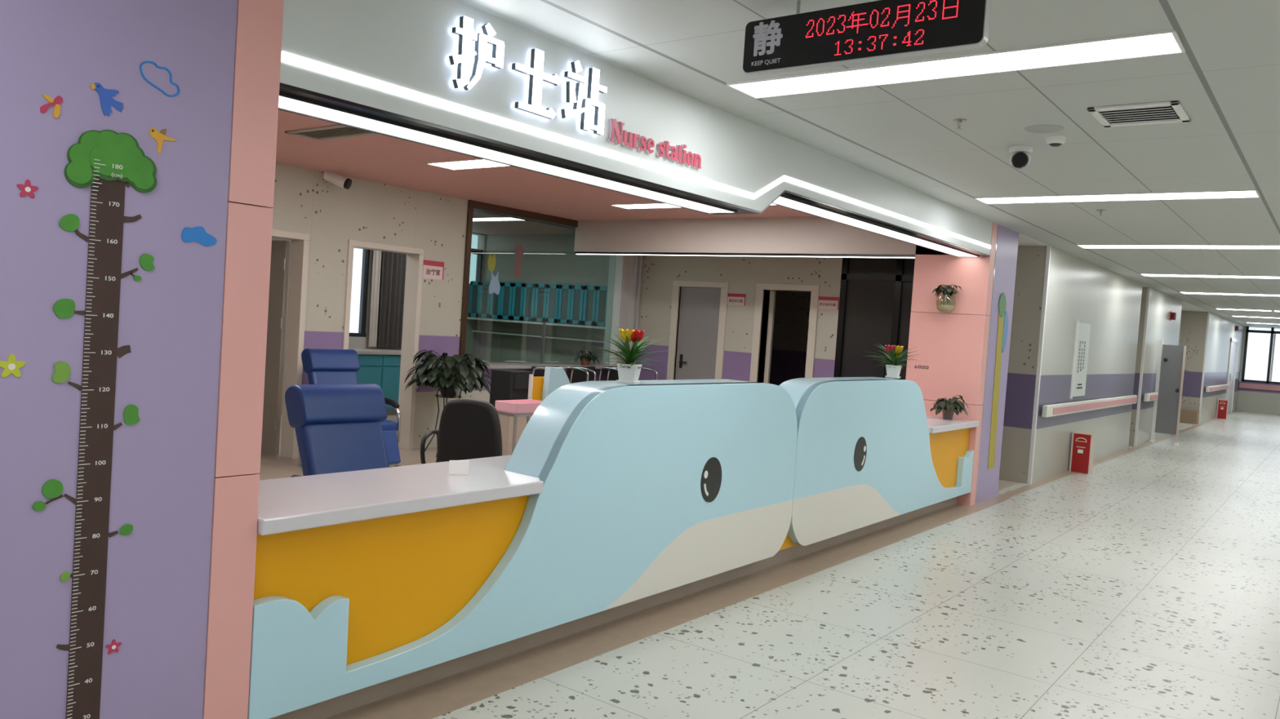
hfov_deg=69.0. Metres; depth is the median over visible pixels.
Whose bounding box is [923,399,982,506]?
trim
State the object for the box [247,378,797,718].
panel
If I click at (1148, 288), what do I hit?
trim
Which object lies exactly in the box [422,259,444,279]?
door sign
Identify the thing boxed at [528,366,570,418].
desk
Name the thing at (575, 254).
soffit light
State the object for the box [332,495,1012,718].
trim
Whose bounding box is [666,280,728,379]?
door
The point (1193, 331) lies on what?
wall
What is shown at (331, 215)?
wall
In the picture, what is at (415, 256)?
door frame
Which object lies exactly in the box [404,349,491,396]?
potted plant
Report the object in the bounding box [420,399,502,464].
office chair
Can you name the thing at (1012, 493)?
trim
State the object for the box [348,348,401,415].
base cabinet
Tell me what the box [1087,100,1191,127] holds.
ceiling vent
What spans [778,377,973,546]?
panel
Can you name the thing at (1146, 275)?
diffuser
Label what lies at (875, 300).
door
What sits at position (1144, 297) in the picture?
wall
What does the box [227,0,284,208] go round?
trim
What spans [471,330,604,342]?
shelf
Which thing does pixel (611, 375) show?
chair
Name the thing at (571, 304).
binders
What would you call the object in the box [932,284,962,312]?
potted plant
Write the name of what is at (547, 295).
binders
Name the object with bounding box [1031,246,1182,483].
wall
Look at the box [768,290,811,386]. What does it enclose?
wall
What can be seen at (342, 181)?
camera
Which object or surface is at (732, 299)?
door sign
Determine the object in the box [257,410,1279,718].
floor
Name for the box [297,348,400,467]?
recliner
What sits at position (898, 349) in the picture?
flower
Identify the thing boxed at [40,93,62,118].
sticker
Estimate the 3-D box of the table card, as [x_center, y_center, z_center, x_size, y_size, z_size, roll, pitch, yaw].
[-0.764,0.455,3.927,0.082,0.060,0.040,3,2,-18]
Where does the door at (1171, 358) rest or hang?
on the floor
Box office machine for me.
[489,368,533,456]
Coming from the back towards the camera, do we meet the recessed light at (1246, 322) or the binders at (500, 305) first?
the recessed light at (1246, 322)
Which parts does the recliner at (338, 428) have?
backrest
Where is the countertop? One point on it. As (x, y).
(286, 504)
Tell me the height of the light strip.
0.192 m
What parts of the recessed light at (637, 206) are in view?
frame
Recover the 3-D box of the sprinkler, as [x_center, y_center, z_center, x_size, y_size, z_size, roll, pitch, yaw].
[1.606,-1.182,4.686,0.067,0.046,0.068,6,3,37]
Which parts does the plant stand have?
leg, leg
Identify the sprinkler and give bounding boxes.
[952,118,966,129]
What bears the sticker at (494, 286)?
attached to the window at (617, 264)
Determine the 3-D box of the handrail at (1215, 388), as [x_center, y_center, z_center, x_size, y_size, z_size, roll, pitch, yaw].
[14.694,0.719,23.685,0.090,0.133,4.700,6,3,37]
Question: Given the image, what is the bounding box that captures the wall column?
[975,224,1018,503]
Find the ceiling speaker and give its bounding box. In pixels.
[1024,124,1063,133]
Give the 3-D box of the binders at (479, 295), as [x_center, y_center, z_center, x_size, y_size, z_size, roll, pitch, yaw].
[-2.321,-0.902,14.149,0.452,0.550,0.315,6,3,37]
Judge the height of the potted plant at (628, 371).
0.277 m
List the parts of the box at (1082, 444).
label plate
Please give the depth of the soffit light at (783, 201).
6.68 m
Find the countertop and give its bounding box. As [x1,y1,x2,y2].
[257,414,978,535]
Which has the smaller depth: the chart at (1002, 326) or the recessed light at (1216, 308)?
the chart at (1002, 326)
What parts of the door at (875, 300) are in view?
handle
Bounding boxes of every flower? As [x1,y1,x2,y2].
[619,328,634,342]
[627,328,644,344]
[884,345,896,364]
[892,345,903,359]
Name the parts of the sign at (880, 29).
hanging rod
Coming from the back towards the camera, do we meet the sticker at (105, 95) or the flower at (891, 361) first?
the flower at (891, 361)
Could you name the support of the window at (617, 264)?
in the wall at (331, 215)
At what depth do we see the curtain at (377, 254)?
12.81 m
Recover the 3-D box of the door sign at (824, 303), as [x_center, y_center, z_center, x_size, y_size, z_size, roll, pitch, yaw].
[2.204,-0.661,10.895,0.270,0.145,0.010,6,3,37]
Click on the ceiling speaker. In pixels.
(1037, 128)
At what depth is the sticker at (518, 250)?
10.88 m
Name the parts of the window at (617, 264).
frame, sill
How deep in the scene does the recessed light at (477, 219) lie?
11.92 m
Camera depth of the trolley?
6.77 m
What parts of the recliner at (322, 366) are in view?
arm frame, backrest, seat, arm frame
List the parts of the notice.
edge rail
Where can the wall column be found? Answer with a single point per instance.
(1007, 241)
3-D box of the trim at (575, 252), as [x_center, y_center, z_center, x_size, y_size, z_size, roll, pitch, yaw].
[1.104,-1.142,10.173,4.693,0.025,0.180,6,3,37]
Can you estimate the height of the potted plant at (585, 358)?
0.184 m
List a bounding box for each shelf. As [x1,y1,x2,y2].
[466,317,604,328]
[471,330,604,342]
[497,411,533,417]
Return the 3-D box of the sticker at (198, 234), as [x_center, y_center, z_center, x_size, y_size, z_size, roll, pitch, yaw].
[-1.276,-0.358,2.696,0.003,0.056,0.104,6,3,37]
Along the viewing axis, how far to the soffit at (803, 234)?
10.08 m
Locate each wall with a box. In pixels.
[0,0,992,718]
[271,163,633,458]
[271,232,486,415]
[479,234,842,382]
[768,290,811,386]
[999,245,1047,484]
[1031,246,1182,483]
[1128,287,1147,446]
[1178,311,1244,423]
[1180,311,1208,410]
[1236,326,1279,414]
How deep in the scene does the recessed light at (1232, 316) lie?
22.39 m
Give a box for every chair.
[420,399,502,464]
[531,366,589,381]
[569,366,617,383]
[606,366,657,380]
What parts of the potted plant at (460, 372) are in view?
pot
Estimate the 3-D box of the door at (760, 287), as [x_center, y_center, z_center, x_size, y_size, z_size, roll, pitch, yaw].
[1.594,0.101,11.474,1.300,2.060,0.235,6,3,37]
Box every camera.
[323,170,351,189]
[1008,145,1032,168]
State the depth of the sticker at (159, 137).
2.59 m
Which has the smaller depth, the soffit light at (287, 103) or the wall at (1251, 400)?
the soffit light at (287, 103)
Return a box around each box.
[1069,431,1095,474]
[1179,408,1199,424]
[1216,399,1228,418]
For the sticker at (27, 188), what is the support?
attached to the wall at (157, 593)
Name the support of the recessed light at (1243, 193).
in the ceiling at (1226, 80)
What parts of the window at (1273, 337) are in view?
sash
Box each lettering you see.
[607,118,701,168]
[914,365,928,368]
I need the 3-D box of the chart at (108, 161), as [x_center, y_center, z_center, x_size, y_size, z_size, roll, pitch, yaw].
[-1.471,0.234,2.507,0.014,1.695,0.279,6,3,37]
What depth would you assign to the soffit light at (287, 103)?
3.72 m
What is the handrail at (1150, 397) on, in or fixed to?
attached to the wall at (1079, 289)
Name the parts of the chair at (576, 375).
backrest, armrest, armrest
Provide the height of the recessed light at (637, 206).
0.008 m
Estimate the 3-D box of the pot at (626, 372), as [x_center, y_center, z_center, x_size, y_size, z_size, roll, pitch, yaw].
[-0.053,0.063,4.567,0.100,0.084,0.100,5,2,17]
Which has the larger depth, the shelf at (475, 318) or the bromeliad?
the shelf at (475, 318)
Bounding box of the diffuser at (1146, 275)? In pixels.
[1142,274,1279,278]
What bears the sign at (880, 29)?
hanging from the ceiling at (1226, 80)
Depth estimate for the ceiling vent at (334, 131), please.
6.59 m
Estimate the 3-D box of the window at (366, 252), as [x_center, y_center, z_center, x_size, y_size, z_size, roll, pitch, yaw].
[-4.093,-0.940,12.372,0.080,1.250,1.100,6,3,37]
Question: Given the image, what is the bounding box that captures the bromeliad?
[865,344,919,378]
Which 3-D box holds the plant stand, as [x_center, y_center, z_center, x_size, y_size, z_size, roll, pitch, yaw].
[-1.989,0.620,9.470,0.366,0.702,0.347,6,3,37]
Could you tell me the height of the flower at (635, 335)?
0.181 m
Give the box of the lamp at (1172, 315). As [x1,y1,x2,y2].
[1169,311,1176,320]
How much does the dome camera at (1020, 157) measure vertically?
0.122 m
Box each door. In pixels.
[261,229,309,459]
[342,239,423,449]
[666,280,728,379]
[749,283,820,383]
[833,257,915,379]
[1148,339,1186,445]
[1225,337,1239,413]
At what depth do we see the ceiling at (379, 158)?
8.62 m
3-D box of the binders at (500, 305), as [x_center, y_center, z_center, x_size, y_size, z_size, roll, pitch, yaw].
[-1.958,-0.867,13.871,0.452,0.550,0.315,6,3,37]
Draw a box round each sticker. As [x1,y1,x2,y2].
[0,354,25,377]
[16,179,38,198]
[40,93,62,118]
[90,82,123,116]
[105,639,121,654]
[139,61,179,97]
[149,127,176,153]
[181,226,217,246]
[488,253,496,271]
[488,271,500,294]
[513,244,524,277]
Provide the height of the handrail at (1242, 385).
0.160 m
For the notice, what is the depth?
11.55 m
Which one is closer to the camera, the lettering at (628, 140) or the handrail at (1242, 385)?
the lettering at (628, 140)
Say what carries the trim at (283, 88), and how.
attached to the wall at (157, 593)
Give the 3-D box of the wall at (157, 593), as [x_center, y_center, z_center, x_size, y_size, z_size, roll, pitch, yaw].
[-1.249,-0.074,3.248,0.579,2.680,13.650,6,3,37]
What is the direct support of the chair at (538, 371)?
on the floor
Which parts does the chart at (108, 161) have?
crown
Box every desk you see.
[253,427,969,718]
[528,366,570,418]
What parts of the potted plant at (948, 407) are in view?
pot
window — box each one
[349,247,369,337]
[458,200,642,368]
[471,248,483,281]
[1241,326,1279,384]
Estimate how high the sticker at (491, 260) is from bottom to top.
0.210 m
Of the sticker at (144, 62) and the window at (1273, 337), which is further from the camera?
the window at (1273, 337)
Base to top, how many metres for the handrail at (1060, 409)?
0.133 m
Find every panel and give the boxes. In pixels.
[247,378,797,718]
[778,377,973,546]
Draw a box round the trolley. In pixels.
[497,411,533,453]
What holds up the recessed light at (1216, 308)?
in the ceiling at (1226, 80)
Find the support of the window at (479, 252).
in the wall at (472, 342)
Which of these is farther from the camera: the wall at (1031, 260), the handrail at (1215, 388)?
the handrail at (1215, 388)
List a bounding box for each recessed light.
[426,158,511,169]
[472,217,523,221]
[609,202,775,208]
[726,29,1185,98]
[973,189,1260,204]
[1076,244,1279,248]
[1139,273,1279,279]
[1179,291,1279,296]
[1216,308,1272,311]
[1231,315,1279,318]
[1246,322,1279,324]
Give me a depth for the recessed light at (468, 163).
7.62 m
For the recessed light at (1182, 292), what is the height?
0.008 m
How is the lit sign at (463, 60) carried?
attached to the wall at (157, 593)
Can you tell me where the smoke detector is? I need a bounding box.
[1045,135,1066,146]
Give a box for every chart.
[31,129,156,718]
[987,293,1008,469]
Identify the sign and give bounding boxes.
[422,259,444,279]
[448,16,607,135]
[727,293,746,306]
[742,0,991,75]
[817,296,839,310]
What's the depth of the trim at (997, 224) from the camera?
8.61 m
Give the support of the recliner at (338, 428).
on the floor
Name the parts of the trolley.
leg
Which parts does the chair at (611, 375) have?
armrest, backrest, armrest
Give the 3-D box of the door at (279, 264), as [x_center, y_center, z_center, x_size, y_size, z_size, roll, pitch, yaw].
[-3.819,-0.158,8.536,1.020,2.090,0.995,6,3,37]
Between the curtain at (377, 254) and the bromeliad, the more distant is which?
the curtain at (377, 254)
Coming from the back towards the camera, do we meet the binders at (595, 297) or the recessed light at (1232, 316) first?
the recessed light at (1232, 316)
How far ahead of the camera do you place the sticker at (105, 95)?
2.47 m
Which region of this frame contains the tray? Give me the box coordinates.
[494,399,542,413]
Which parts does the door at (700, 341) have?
handle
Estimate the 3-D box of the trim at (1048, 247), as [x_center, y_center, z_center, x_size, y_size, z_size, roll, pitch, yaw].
[4.347,0.066,10.140,0.036,2.600,0.040,6,3,37]
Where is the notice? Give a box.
[1070,320,1090,399]
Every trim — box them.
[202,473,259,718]
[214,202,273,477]
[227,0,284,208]
[279,82,989,256]
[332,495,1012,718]
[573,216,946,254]
[574,251,915,258]
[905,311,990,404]
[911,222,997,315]
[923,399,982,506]
[974,223,998,504]
[998,410,1240,497]
[1026,245,1051,484]
[1133,287,1150,446]
[1198,311,1209,423]
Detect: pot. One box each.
[617,363,642,381]
[885,364,902,376]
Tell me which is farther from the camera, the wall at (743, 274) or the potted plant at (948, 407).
the wall at (743, 274)
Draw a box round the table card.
[448,460,469,475]
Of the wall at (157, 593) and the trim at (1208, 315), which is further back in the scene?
the trim at (1208, 315)
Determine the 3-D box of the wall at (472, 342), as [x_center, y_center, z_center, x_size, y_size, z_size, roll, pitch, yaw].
[-7.028,-0.670,8.602,0.150,2.680,15.150,6,3,37]
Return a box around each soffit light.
[278,92,737,213]
[575,253,915,258]
[772,195,979,257]
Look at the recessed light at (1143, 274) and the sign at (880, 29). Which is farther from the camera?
the recessed light at (1143, 274)
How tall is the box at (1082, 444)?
0.490 m
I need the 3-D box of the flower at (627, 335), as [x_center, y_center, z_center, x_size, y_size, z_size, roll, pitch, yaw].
[-0.064,-0.060,4.561,0.086,0.181,0.085,6,3,37]
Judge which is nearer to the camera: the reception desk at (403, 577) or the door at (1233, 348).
the reception desk at (403, 577)
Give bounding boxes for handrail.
[1041,395,1137,417]
[1143,392,1158,401]
[1205,384,1229,392]
[1239,382,1279,391]
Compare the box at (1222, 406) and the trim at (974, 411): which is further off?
the box at (1222, 406)
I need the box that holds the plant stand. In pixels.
[424,386,462,457]
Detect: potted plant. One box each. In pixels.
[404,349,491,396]
[573,350,599,365]
[590,325,679,384]
[930,395,968,419]
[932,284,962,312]
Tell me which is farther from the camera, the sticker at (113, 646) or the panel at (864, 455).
the panel at (864, 455)
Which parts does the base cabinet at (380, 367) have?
door, drawer, door, drawer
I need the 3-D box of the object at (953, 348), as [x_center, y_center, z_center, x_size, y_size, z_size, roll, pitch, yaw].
[2.884,-0.019,8.766,0.703,0.822,0.140,6,3,37]
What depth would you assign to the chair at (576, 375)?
11.44 m
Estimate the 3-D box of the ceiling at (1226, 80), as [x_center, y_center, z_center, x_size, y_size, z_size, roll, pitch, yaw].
[8.140,-1.146,12.669,5.800,0.120,40.000,6,3,37]
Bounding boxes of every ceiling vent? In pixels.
[284,124,377,140]
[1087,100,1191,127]
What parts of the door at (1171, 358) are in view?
post, panel, post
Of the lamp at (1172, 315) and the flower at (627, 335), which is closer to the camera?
the flower at (627, 335)
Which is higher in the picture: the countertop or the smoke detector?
the smoke detector
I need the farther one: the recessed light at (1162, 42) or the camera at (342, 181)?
the camera at (342, 181)
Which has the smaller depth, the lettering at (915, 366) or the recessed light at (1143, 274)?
the lettering at (915, 366)
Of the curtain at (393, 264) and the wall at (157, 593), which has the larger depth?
the curtain at (393, 264)
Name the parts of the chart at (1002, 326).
crown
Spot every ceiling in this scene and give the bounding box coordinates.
[275,109,814,234]
[457,0,1279,328]
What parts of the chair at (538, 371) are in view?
armrest, backrest, armrest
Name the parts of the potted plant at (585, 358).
pot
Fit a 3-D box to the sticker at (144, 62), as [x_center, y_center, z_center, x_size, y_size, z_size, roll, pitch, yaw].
[-1.327,-0.775,2.575,0.003,0.084,0.110,6,3,37]
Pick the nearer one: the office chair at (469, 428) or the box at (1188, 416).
the office chair at (469, 428)
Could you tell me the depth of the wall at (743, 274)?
12.44 m
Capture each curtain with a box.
[368,249,382,346]
[377,251,407,347]
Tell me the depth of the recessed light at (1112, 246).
9.33 m
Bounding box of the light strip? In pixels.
[281,50,991,248]
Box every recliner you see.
[284,383,399,477]
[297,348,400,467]
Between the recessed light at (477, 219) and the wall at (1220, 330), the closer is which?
the recessed light at (477, 219)

